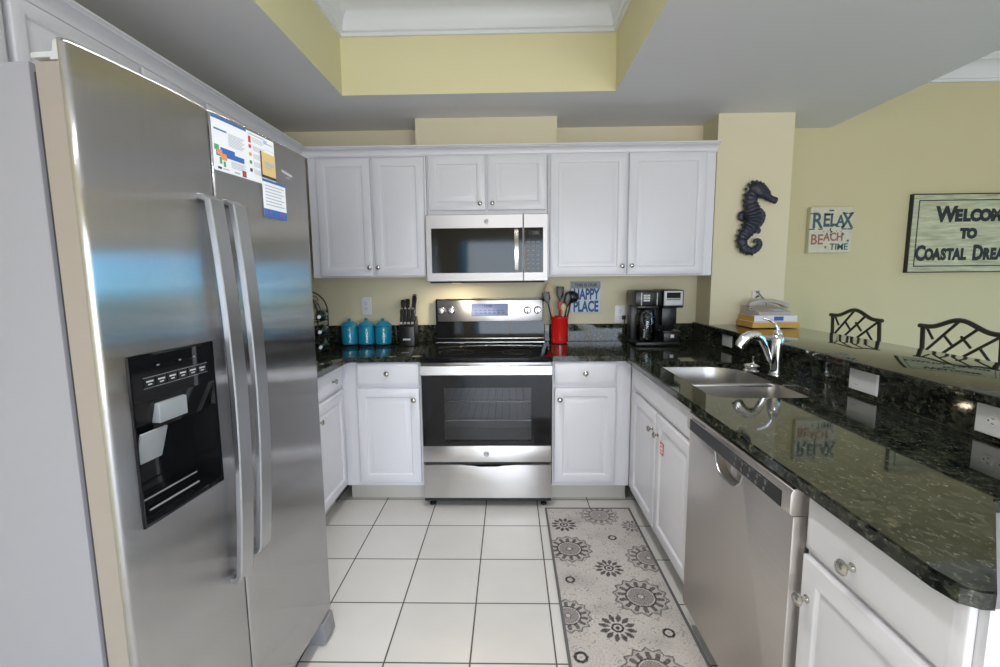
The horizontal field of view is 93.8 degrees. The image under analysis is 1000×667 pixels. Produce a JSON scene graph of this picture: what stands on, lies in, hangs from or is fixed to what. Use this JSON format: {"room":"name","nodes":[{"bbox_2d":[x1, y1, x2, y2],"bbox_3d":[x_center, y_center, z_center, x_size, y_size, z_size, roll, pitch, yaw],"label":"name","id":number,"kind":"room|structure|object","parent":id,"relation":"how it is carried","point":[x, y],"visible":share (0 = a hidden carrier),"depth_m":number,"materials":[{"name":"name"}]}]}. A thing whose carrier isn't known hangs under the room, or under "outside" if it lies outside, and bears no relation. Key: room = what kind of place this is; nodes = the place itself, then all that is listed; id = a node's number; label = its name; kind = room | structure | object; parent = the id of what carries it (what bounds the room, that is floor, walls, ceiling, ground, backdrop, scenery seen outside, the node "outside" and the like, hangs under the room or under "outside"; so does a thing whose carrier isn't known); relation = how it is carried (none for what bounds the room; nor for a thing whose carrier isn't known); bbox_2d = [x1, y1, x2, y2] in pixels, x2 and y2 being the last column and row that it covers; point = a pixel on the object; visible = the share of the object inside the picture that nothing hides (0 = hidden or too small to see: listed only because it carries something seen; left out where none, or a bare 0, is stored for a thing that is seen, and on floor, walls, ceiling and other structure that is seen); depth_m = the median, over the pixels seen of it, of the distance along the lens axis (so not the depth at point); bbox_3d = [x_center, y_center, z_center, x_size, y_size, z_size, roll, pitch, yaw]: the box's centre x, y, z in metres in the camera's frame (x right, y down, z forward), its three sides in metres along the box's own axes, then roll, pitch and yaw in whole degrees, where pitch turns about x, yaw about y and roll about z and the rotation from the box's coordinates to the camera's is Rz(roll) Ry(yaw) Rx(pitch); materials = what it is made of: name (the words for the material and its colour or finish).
{"room":"kitchen","nodes":[
{"label":"kitchen","id":0,"kind":"room"},
{"bbox_2d":[254,0,666,95],"bbox_3d":[-0.149,-1.421,1.264,1.541,0.526,2.590,0,7,1],"label":"tray ceiling sides","id":1,"kind":"structure","parent":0,"point":[554,62],"depth_m":2.54,"materials":[{"name":"beige paint"}]},
{"bbox_2d":[313,0,630,37],"bbox_3d":[-0.150,-1.538,1.250,1.501,0.166,2.550,0,7,1],"label":"trim","id":2,"kind":"structure","parent":1,"relation":"attached to","point":[348,18],"depth_m":2.47,"materials":[{"name":"white paint"}]},
{"bbox_2d":[283,126,703,459],"bbox_3d":[-0.077,-0.247,3.385,2.922,2.424,0.120,0,7,1],"label":"wall","id":3,"kind":"structure","parent":0,"point":[342,296],"depth_m":3.31,"materials":[{"name":"yellow paint"}]},
{"bbox_2d":[361,297,371,314],"bbox_3d":[-0.956,-0.196,3.344,0.072,0.128,0.009,0,7,1],"label":"wall outlet","id":4,"kind":"object","parent":3,"relation":"attached to","point":[366,305],"visible":1,"depth_m":3.34,"materials":[{"name":"white plastic"}]},
{"bbox_2d":[307,156,426,277],"bbox_3d":[-0.832,-0.752,3.099,0.744,0.759,0.350,0,7,1],"label":"upper cabinet","id":5,"kind":"object","parent":3,"relation":"attached to","point":[367,214],"visible":0.99,"depth_m":2.95,"materials":[{"name":"white paint"}]},
{"bbox_2d":[314,325,435,342],"bbox_3d":[-1.011,0.099,2.583,1.081,0.122,1.590,0,7,1],"label":"backsplash","id":6,"kind":"structure","parent":3,"relation":"attached to","point":[426,333],"depth_m":3.35,"materials":[{"name":"black stone"}]},
{"bbox_2d":[415,116,556,144],"bbox_3d":[-0.086,-1.281,3.079,0.899,0.196,0.234,0,7,1],"label":"box","id":7,"kind":"object","parent":3,"relation":"attached to","point":[542,129],"visible":0.64,"depth_m":2.96,"materials":[{"name":"yellow paint"}]},
{"bbox_2d":[426,154,547,214],"bbox_3d":[-0.079,-0.950,3.059,0.758,0.370,0.350,0,7,1],"label":"upper cabinet","id":8,"kind":"object","parent":3,"relation":"attached to","point":[456,184],"visible":0.98,"depth_m":2.91,"materials":[{"name":"white paint"}]},
{"bbox_2d":[425,214,547,282],"bbox_3d":[-0.078,-0.543,3.059,0.755,0.420,0.448,0,7,1],"label":"microwave oven","id":9,"kind":"object","parent":8,"relation":"attached to","point":[472,248],"visible":1,"depth_m":2.89,"materials":[{"name":"metal"}]},
{"bbox_2d":[570,281,600,312],"bbox_3d":[0.603,-0.258,3.297,0.212,0.222,0.020,0,7,1],"label":"sign","id":10,"kind":"object","parent":3,"relation":"attached to","point":[589,292],"visible":0.98,"depth_m":3.29,"materials":[{"name":"white wood"}]},
{"bbox_2d":[614,305,624,322],"bbox_3d":[0.850,-0.139,3.313,0.072,0.125,0.009,0,7,1],"label":"wall outlet","id":11,"kind":"object","parent":3,"relation":"attached to","point":[619,309],"visible":1,"depth_m":3.31,"materials":[{"name":"white plastic"}]},
{"bbox_2d":[544,322,705,344],"bbox_3d":[0.848,0.000,3.215,1.065,0.130,0.234,0,7,1],"label":"backsplash","id":12,"kind":"structure","parent":3,"relation":"attached to","point":[695,331],"depth_m":3.31,"materials":[{"name":"black stone"}]},
{"bbox_2d":[547,151,715,276],"bbox_3d":[0.822,-0.761,3.063,1.034,0.763,0.350,0,7,1],"label":"upper cabinet","id":13,"kind":"object","parent":3,"relation":"attached to","point":[632,213],"visible":0.97,"depth_m":2.92,"materials":[{"name":"white paint"}]},
{"bbox_2d":[25,0,721,157],"bbox_3d":[0.014,-0.977,1.623,2.589,0.054,2.580,0,7,1],"label":"trim","id":14,"kind":"structure","parent":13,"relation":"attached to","point":[73,14],"depth_m":2.56,"materials":[{"name":"white paint"}]},
{"bbox_2d":[294,477,717,666],"bbox_3d":[1.546,1.475,-0.395,6.510,0.100,8.120,0,7,1],"label":"floor","id":15,"kind":"structure","parent":0,"point":[414,582],"depth_m":2.12,"materials":[{"name":"white tile"}]},
{"bbox_2d":[0,37,334,666],"bbox_3d":[-1.088,0.329,1.358,0.897,1.794,0.825,0,7,5],"label":"refrigerator","id":16,"kind":"object","parent":15,"relation":"on","point":[162,504],"visible":0.99,"depth_m":0.97,"materials":[{"name":"metal"}]},
{"bbox_2d":[210,113,275,183],"bbox_3d":[-0.699,-0.494,1.291,0.003,0.134,0.262,0,7,7],"label":"flyer","id":17,"kind":"object","parent":16,"relation":"attached to","point":[236,149],"visible":1,"depth_m":1.25,"materials":[{"name":"white paper"}]},
{"bbox_2d":[260,151,275,180],"bbox_3d":[-0.686,-0.495,1.385,0.001,0.072,0.074,0,7,5],"label":"sticky note","id":18,"kind":"object","parent":16,"relation":"attached to","point":[268,170],"visible":1,"depth_m":1.38,"materials":[{"name":"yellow paper"}]},
{"bbox_2d":[262,178,286,220],"bbox_3d":[-0.684,-0.405,1.423,0.002,0.108,0.122,0,7,5],"label":"card","id":19,"kind":"object","parent":16,"relation":"attached to","point":[274,197],"visible":1,"depth_m":1.42,"materials":[{"name":"white paper"}]},
{"bbox_2d":[317,366,347,516],"bbox_3d":[-1.225,0.666,2.361,0.650,0.881,0.949,0,7,1],"label":"base cabinet","id":20,"kind":"object","parent":15,"relation":"on","point":[330,391],"visible":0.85,"depth_m":2.59,"materials":[{"name":"white paint"}]},
{"bbox_2d":[314,325,435,378],"bbox_3d":[-1.011,0.114,2.585,1.081,0.153,1.590,0,7,1],"label":"countertop","id":21,"kind":"structure","parent":20,"relation":"on","point":[339,354],"depth_m":2.96,"materials":[{"name":"black stone"}]},
{"bbox_2d":[312,291,329,353],"bbox_3d":[-1.212,-0.073,2.919,0.312,0.384,0.169,0,7,1],"label":"wine rack","id":22,"kind":"object","parent":21,"relation":"on","point":[327,319],"visible":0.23,"depth_m":2.97,"materials":[{"name":"black metal"}]},
{"bbox_2d":[315,308,328,320],"bbox_3d":[-1.100,-0.113,2.877,0.067,0.067,0.309,-2,7,-16],"label":"wine bottle","id":23,"kind":"object","parent":22,"relation":"on","point":[322,314],"visible":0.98,"depth_m":2.82,"materials":[{"name":"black glass"}]},
{"bbox_2d":[316,322,329,335],"bbox_3d":[-1.099,-0.024,2.888,0.067,0.067,0.309,-2,7,-16],"label":"wine bottle","id":24,"kind":"object","parent":22,"relation":"on","point":[323,327],"visible":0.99,"depth_m":2.83,"materials":[{"name":"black glass"}]},
{"bbox_2d":[317,336,329,349],"bbox_3d":[-1.098,0.066,2.898,0.067,0.067,0.309,-2,7,-16],"label":"wine bottle","id":25,"kind":"object","parent":22,"relation":"on","point":[321,344],"visible":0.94,"depth_m":2.84,"materials":[{"name":"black glass"}]},
{"bbox_2d":[341,318,358,344],"bbox_3d":[-1.056,-0.017,3.283,0.118,0.180,0.118,-2,7,-16],"label":"canister","id":26,"kind":"object","parent":21,"relation":"on","point":[349,329],"visible":0.98,"depth_m":3.24,"materials":[{"name":"teal ceramic"}]},
{"bbox_2d":[358,318,374,344],"bbox_3d":[-0.937,-0.018,3.281,0.118,0.180,0.118,-2,7,-16],"label":"canister","id":27,"kind":"object","parent":21,"relation":"on","point":[366,329],"visible":0.98,"depth_m":3.24,"materials":[{"name":"teal ceramic"}]},
{"bbox_2d":[374,318,391,344],"bbox_3d":[-0.818,-0.018,3.278,0.118,0.180,0.118,-2,7,-16],"label":"canister","id":28,"kind":"object","parent":21,"relation":"on","point":[383,329],"visible":1,"depth_m":3.23,"materials":[{"name":"teal ceramic"}]},
{"bbox_2d":[399,316,417,345],"bbox_3d":[-0.633,-0.020,3.240,0.104,0.190,0.142,0,7,1],"label":"knife block","id":29,"kind":"object","parent":21,"relation":"on","point":[408,333],"visible":0.92,"depth_m":3.18,"materials":[{"name":"black plastic"}]},
{"bbox_2d":[400,308,402,324],"bbox_3d":[-0.673,-0.095,3.191,0.024,0.162,0.054,0,7,1],"label":"steak knife","id":30,"kind":"object","parent":29,"relation":"in","point":[401,309],"visible":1,"depth_m":3.19,"materials":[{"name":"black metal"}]},
{"bbox_2d":[401,300,404,318],"bbox_3d":[-0.672,-0.139,3.245,0.033,0.189,0.066,-2,7,-9],"label":"kitchen knife","id":31,"kind":"object","parent":29,"relation":"in","point":[402,301],"visible":0.36,"depth_m":3.25,"materials":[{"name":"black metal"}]},
{"bbox_2d":[403,308,406,323],"bbox_3d":[-0.647,-0.095,3.191,0.023,0.162,0.053,0,7,1],"label":"steak knife","id":32,"kind":"object","parent":29,"relation":"in","point":[405,309],"visible":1,"depth_m":3.19,"materials":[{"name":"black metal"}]},
{"bbox_2d":[405,299,409,309],"bbox_3d":[-0.642,-0.142,3.245,0.033,0.195,0.064,0,7,1],"label":"kitchen knife","id":33,"kind":"object","parent":29,"relation":"in","point":[407,301],"visible":0.32,"depth_m":3.25,"materials":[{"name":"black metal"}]},
{"bbox_2d":[407,308,410,323],"bbox_3d":[-0.621,-0.095,3.190,0.024,0.162,0.054,0,7,1],"label":"steak knife","id":34,"kind":"object","parent":29,"relation":"in","point":[409,309],"visible":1,"depth_m":3.19,"materials":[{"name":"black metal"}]},
{"bbox_2d":[411,308,414,323],"bbox_3d":[-0.595,-0.095,3.190,0.026,0.162,0.054,0,7,1],"label":"steak knife","id":35,"kind":"object","parent":29,"relation":"in","point":[413,309],"visible":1,"depth_m":3.19,"materials":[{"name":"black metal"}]},
{"bbox_2d":[411,294,416,319],"bbox_3d":[-0.599,-0.159,3.246,0.034,0.227,0.075,1,7,8],"label":"kitchen knife","id":36,"kind":"object","parent":29,"relation":"in","point":[414,298],"visible":0.62,"depth_m":3.25,"materials":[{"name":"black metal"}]},
{"bbox_2d":[342,362,425,496],"bbox_3d":[-0.695,0.570,3.101,0.475,0.881,0.663,0,7,1],"label":"base cabinet","id":37,"kind":"object","parent":15,"relation":"on","point":[383,400],"visible":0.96,"depth_m":2.80,"materials":[{"name":"white paint"}]},
{"bbox_2d":[419,298,552,504],"bbox_3d":[-0.072,0.402,3.029,0.763,1.222,0.690,0,7,1],"label":"electric range","id":38,"kind":"object","parent":15,"relation":"on","point":[486,376],"visible":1,"depth_m":2.79,"materials":[{"name":"silver metal"}]},
{"bbox_2d":[420,362,551,461],"bbox_3d":[-0.078,0.467,2.730,0.757,0.600,0.080,0,7,1],"label":"oven","id":39,"kind":"object","parent":38,"relation":"in","point":[435,376],"depth_m":2.74,"materials":[{"name":"black glass"}]},
{"bbox_2d":[419,341,552,362],"bbox_3d":[-0.075,0.110,2.978,0.763,0.036,0.620,0,7,1],"label":"cooktop","id":40,"kind":"object","parent":38,"relation":"in","point":[440,351],"depth_m":2.82,"materials":[{"name":"black glass"}]},
{"bbox_2d":[444,388,530,439],"bbox_3d":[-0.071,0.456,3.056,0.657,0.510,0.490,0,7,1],"label":"oven window","id":41,"kind":"structure","parent":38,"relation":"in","point":[470,413],"depth_m":3.29,"materials":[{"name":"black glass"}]},
{"bbox_2d":[550,361,630,497],"bbox_3d":[0.548,0.562,3.074,0.463,0.881,0.663,0,7,1],"label":"base cabinet","id":42,"kind":"object","parent":15,"relation":"on","point":[590,400],"visible":0.96,"depth_m":2.77,"materials":[{"name":"white paint"}]},
{"bbox_2d":[545,508,710,666],"bbox_3d":[0.499,1.146,1.915,0.502,0.007,1.748,0,7,1],"label":"runner rug","id":43,"kind":"object","parent":15,"relation":"on","point":[618,607],"visible":1,"depth_m":2.02,"materials":[{"name":"beige fabric"}]},
{"bbox_2d":[629,367,691,583],"bbox_3d":[0.787,0.656,2.297,0.144,0.881,0.987,0,7,1],"label":"base cabinet","id":44,"kind":"object","parent":15,"relation":"on","point":[658,483],"visible":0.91,"depth_m":2.15,"materials":[{"name":"white paint"}]},
{"bbox_2d":[660,441,663,455],"bbox_3d":[0.739,0.527,2.140,0.002,0.057,0.046,0,7,1],"label":"warning sticker","id":45,"kind":"object","parent":44,"relation":"attached to","point":[661,443],"visible":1,"depth_m":2.14,"materials":[{"name":"red paper"}]},
{"bbox_2d":[683,411,809,666],"bbox_3d":[1.003,0.758,1.473,0.612,0.875,0.648,0,7,1],"label":"dishwasher","id":46,"kind":"object","parent":15,"relation":"on","point":[747,525],"visible":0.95,"depth_m":1.37,"materials":[{"name":"grey metal"}]},
{"bbox_2d":[829,308,883,341],"bbox_3d":[2.298,0.432,2.818,0.428,1.174,0.428,0,7,1],"label":"bar stool","id":47,"kind":"object","parent":15,"relation":"on","point":[878,321],"visible":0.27,"depth_m":2.72,"materials":[{"name":"brown metal"}]},
{"bbox_2d":[791,498,999,666],"bbox_3d":[1.000,0.820,0.944,0.631,0.881,0.407,0,7,1],"label":"base cabinet","id":48,"kind":"object","parent":15,"relation":"on","point":[859,607],"visible":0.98,"depth_m":0.90,"materials":[{"name":"white paint"}]},
{"bbox_2d":[544,322,999,610],"bbox_3d":[0.845,0.164,2.004,1.110,0.161,2.677,0,7,1],"label":"countertop","id":49,"kind":"structure","parent":48,"relation":"on","point":[924,492],"depth_m":1.27,"materials":[{"name":"black stone"}]},
{"bbox_2d":[551,316,568,343],"bbox_3d":[0.411,-0.026,3.228,0.122,0.186,0.122,0,7,1],"label":"utensil crock","id":50,"kind":"object","parent":49,"relation":"on","point":[559,325],"visible":0.93,"depth_m":3.18,"materials":[{"name":"red ceramic"}]},
{"bbox_2d":[542,292,551,321],"bbox_3d":[0.341,-0.116,3.208,0.109,0.344,0.012,0,7,1],"label":"spatula","id":51,"kind":"object","parent":50,"relation":"in","point":[546,296],"visible":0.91,"depth_m":3.19,"materials":[{"name":"black plastic"}]},
{"bbox_2d":[545,283,554,316],"bbox_3d":[0.359,-0.147,3.232,0.091,0.399,0.013,0,7,7],"label":"wooden spoon","id":52,"kind":"object","parent":50,"relation":"in","point":[548,288],"visible":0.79,"depth_m":3.21,"materials":[{"name":"brown wood"}]},
{"bbox_2d":[556,286,563,316],"bbox_3d":[0.418,-0.138,3.250,0.054,0.375,0.027,0,7,1],"label":"black turner","id":53,"kind":"object","parent":50,"relation":"in","point":[559,290],"visible":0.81,"depth_m":3.24,"materials":[{"name":"black plastic"}]},
{"bbox_2d":[558,302,563,316],"bbox_3d":[0.416,-0.082,3.213,0.042,0.272,0.012,0,7,1],"label":"spatula","id":54,"kind":"object","parent":50,"relation":"in","point":[559,303],"visible":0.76,"depth_m":3.20,"materials":[{"name":"red plastic"}]},
{"bbox_2d":[560,303,565,316],"bbox_3d":[0.432,-0.075,3.189,0.039,0.264,0.015,1,7,14],"label":"wooden spoon","id":55,"kind":"object","parent":50,"relation":"in","point":[563,306],"visible":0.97,"depth_m":3.17,"materials":[{"name":"brown wood"}]},
{"bbox_2d":[564,293,571,316],"bbox_3d":[0.451,-0.110,3.187,0.073,0.336,0.018,2,7,16],"label":"serving spoon","id":56,"kind":"object","parent":50,"relation":"in","point":[568,298],"visible":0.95,"depth_m":3.17,"materials":[{"name":"black plastic"}]},
{"bbox_2d":[565,291,578,315],"bbox_3d":[0.484,-0.120,3.224,0.117,0.346,0.060,0,7,1],"label":"ladle","id":57,"kind":"object","parent":50,"relation":"in","point":[575,296],"visible":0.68,"depth_m":3.19,"materials":[{"name":"black plastic"}]},
{"bbox_2d":[622,289,683,345],"bbox_3d":[1.023,-0.113,3.151,0.328,0.366,0.308,0,7,1],"label":"coffee maker","id":58,"kind":"object","parent":49,"relation":"on","point":[651,313],"visible":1,"depth_m":3.07,"materials":[{"name":"black plastic"}]},
{"bbox_2d":[722,334,731,347],"bbox_3d":[1.395,0.045,2.876,0.008,0.068,0.125,0,7,1],"label":"switch plate","id":59,"kind":"object","parent":49,"relation":"attached to","point":[726,340],"visible":1,"depth_m":2.87,"materials":[{"name":"white plastic"}]},
{"bbox_2d":[724,337,728,344],"bbox_3d":[1.391,0.045,2.876,0.002,0.036,0.068,0,7,1],"label":"rocker switch","id":60,"kind":"object","parent":59,"relation":"attached to","point":[726,339],"depth_m":2.87,"materials":[{"name":"white plastic"}]},
{"bbox_2d":[663,367,807,397],"bbox_3d":[1.040,0.317,2.156,0.445,0.181,0.769,0,7,1],"label":"sink","id":61,"kind":"object","parent":49,"relation":"in","point":[715,381],"visible":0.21,"depth_m":2.14,"materials":[{"name":"grey metal"}]},
{"bbox_2d":[743,356,762,372],"bbox_3d":[1.215,0.145,2.245,0.084,0.073,0.084,0,7,1],"label":"strainer","id":62,"kind":"object","parent":49,"relation":"on","point":[753,367],"visible":1,"depth_m":2.22,"materials":[{"name":"silver metal"}]},
{"bbox_2d":[735,317,784,375],"bbox_3d":[1.196,0.059,2.154,0.215,0.267,0.062,0,7,5],"label":"kitchen faucet","id":63,"kind":"object","parent":49,"relation":"on","point":[774,356],"visible":1,"depth_m":2.14,"materials":[{"name":"silver metal"}]},
{"bbox_2d":[849,368,878,396],"bbox_3d":[1.372,0.179,1.767,0.007,0.086,0.142,0,7,1],"label":"blank plate","id":64,"kind":"object","parent":49,"relation":"attached to","point":[862,381],"visible":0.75,"depth_m":1.75,"materials":[{"name":"white plastic"}]},
{"bbox_2d":[974,402,999,438],"bbox_3d":[1.360,0.244,1.269,0.009,0.086,0.142,0,7,1],"label":"wall outlet","id":65,"kind":"object","parent":49,"relation":"attached to","point":[987,420],"visible":0.98,"depth_m":1.30,"materials":[{"name":"white plastic"}]},
{"bbox_2d":[985,415,997,426],"bbox_3d":[1.358,0.242,1.291,0.003,0.033,0.033,0,7,1],"label":"socket","id":66,"kind":"object","parent":65,"relation":"attached to","point":[990,420],"depth_m":1.29,"materials":[{"name":"white plastic"}]},
{"bbox_2d":[917,318,999,362],"bbox_3d":[2.284,0.511,2.176,0.428,1.174,0.428,0,7,1],"label":"bar stool","id":67,"kind":"object","parent":15,"relation":"on","point":[923,327],"visible":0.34,"depth_m":2.11,"materials":[{"name":"brown metal"}]},
{"bbox_2d":[74,0,999,131],"bbox_3d":[0.316,-1.133,0.922,3.826,0.030,4.720,0,7,1],"label":"ceiling","id":68,"kind":"structure","parent":0,"point":[829,63],"depth_m":2.21,"materials":[{"name":"white paint"}]},
{"bbox_2d":[695,112,795,345],"bbox_3d":[1.618,-0.217,3.221,0.473,2.374,0.327,0,7,1],"label":"wall pier","id":69,"kind":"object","parent":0,"point":[753,146],"visible":0.5,"depth_m":2.99,"materials":[{"name":"yellow paint"}]},
{"bbox_2d":[735,180,777,255],"bbox_3d":[1.623,-0.730,2.959,0.247,0.471,0.086,0,7,1],"label":"decoration","id":70,"kind":"object","parent":69,"relation":"attached to","point":[752,216],"visible":1,"depth_m":2.94,"materials":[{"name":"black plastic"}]},
{"bbox_2d":[751,290,762,304],"bbox_3d":[1.678,-0.225,3.050,0.070,0.115,0.006,0,7,1],"label":"phone jack","id":71,"kind":"object","parent":69,"relation":"attached to","point":[754,294],"visible":0.47,"depth_m":3.04,"materials":[{"name":"beige plastic"}]},
{"bbox_2d":[716,346,999,443],"bbox_3d":[1.488,0.608,2.077,0.163,1.018,2.146,0,7,1],"label":"wall","id":72,"kind":"structure","parent":0,"point":[716,346],"depth_m":1.67,"materials":[{"name":"yellow paint"}]},
{"bbox_2d":[706,324,999,407],"bbox_3d":[1.582,0.087,2.003,0.495,0.030,2.160,0,7,1],"label":"countertop","id":73,"kind":"structure","parent":72,"relation":"on","point":[977,380],"depth_m":1.76,"materials":[{"name":"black stone"}]},
{"bbox_2d":[736,319,799,327],"bbox_3d":[1.685,-0.064,2.954,0.284,0.032,0.212,0,7,1],"label":"book","id":74,"kind":"object","parent":73,"relation":"on","point":[739,322],"visible":0.75,"depth_m":2.85,"materials":[{"name":"yellow paper"}]},
{"bbox_2d":[739,313,796,321],"bbox_3d":[1.683,-0.101,2.950,0.258,0.041,0.203,0,7,1],"label":"book","id":75,"kind":"object","parent":74,"relation":"on","point":[742,316],"visible":0.87,"depth_m":2.85,"materials":[{"name":"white paper"}]},
{"bbox_2d":[742,291,790,314],"bbox_3d":[1.677,-0.195,2.950,0.269,0.143,0.193,-1,7,-5],"label":"desk telephone","id":76,"kind":"object","parent":75,"relation":"on","point":[752,307],"visible":1,"depth_m":2.91,"materials":[{"name":"beige plastic"}]},
{"bbox_2d":[783,82,999,361],"bbox_3d":[3.114,-0.490,3.381,3.315,2.850,0.120,0,7,1],"label":"wall","id":77,"kind":"structure","parent":0,"point":[930,138],"depth_m":3.28,"materials":[{"name":"yellow paint"}]},
{"bbox_2d":[805,207,853,252],"bbox_3d":[2.312,-0.726,3.285,0.306,0.315,0.045,0,7,1],"label":"sign","id":78,"kind":"object","parent":77,"relation":"attached to","point":[828,229],"visible":1,"depth_m":3.27,"materials":[{"name":"white wood"}]},
{"bbox_2d":[903,193,999,272],"bbox_3d":[3.288,-0.702,3.274,0.842,0.542,0.032,0,7,1],"label":"welcome sign","id":79,"kind":"object","parent":77,"relation":"attached to","point":[946,232],"visible":1,"depth_m":3.26,"materials":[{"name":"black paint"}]},
{"bbox_2d":[928,51,999,82],"bbox_3d":[3.515,-1.771,3.094,2.484,0.145,0.120,0,7,1],"label":"trim","id":80,"kind":"structure","parent":77,"relation":"attached to","point":[986,68],"depth_m":3.14,"materials":[{"name":"white paint"}]},
{"bbox_3d":[-1.681,0.006,-0.495,0.120,2.900,7.947,0,7,1],"label":"wall","id":81,"kind":"structure","parent":0,"visible":0},
{"bbox_2d":[0,6,7,61],"bbox_3d":[-1.423,-0.699,0.805,0.344,0.293,0.828,0,7,1],"label":"upper cabinet","id":82,"kind":"object","parent":81,"relation":"attached to","point":[3,54],"visible":0.33,"depth_m":1.19,"materials":[{"name":"white paint"}]},
{"bbox_2d":[0,0,204,107],"bbox_3d":[-1.406,-0.799,1.616,0.344,0.293,0.798,0,7,1],"label":"upper cabinet","id":83,"kind":"object","parent":81,"relation":"attached to","point":[27,28],"visible":0.04,"depth_m":1.29,"materials":[{"name":"white paint"}]},
{"bbox_2d":[204,104,255,131],"bbox_3d":[-1.386,-0.674,2.502,0.344,0.759,0.922,0,7,1],"label":"upper cabinet","id":84,"kind":"object","parent":81,"relation":"attached to","point":[207,106],"visible":0.03,"depth_m":2.08,"materials":[{"name":"white paint"}]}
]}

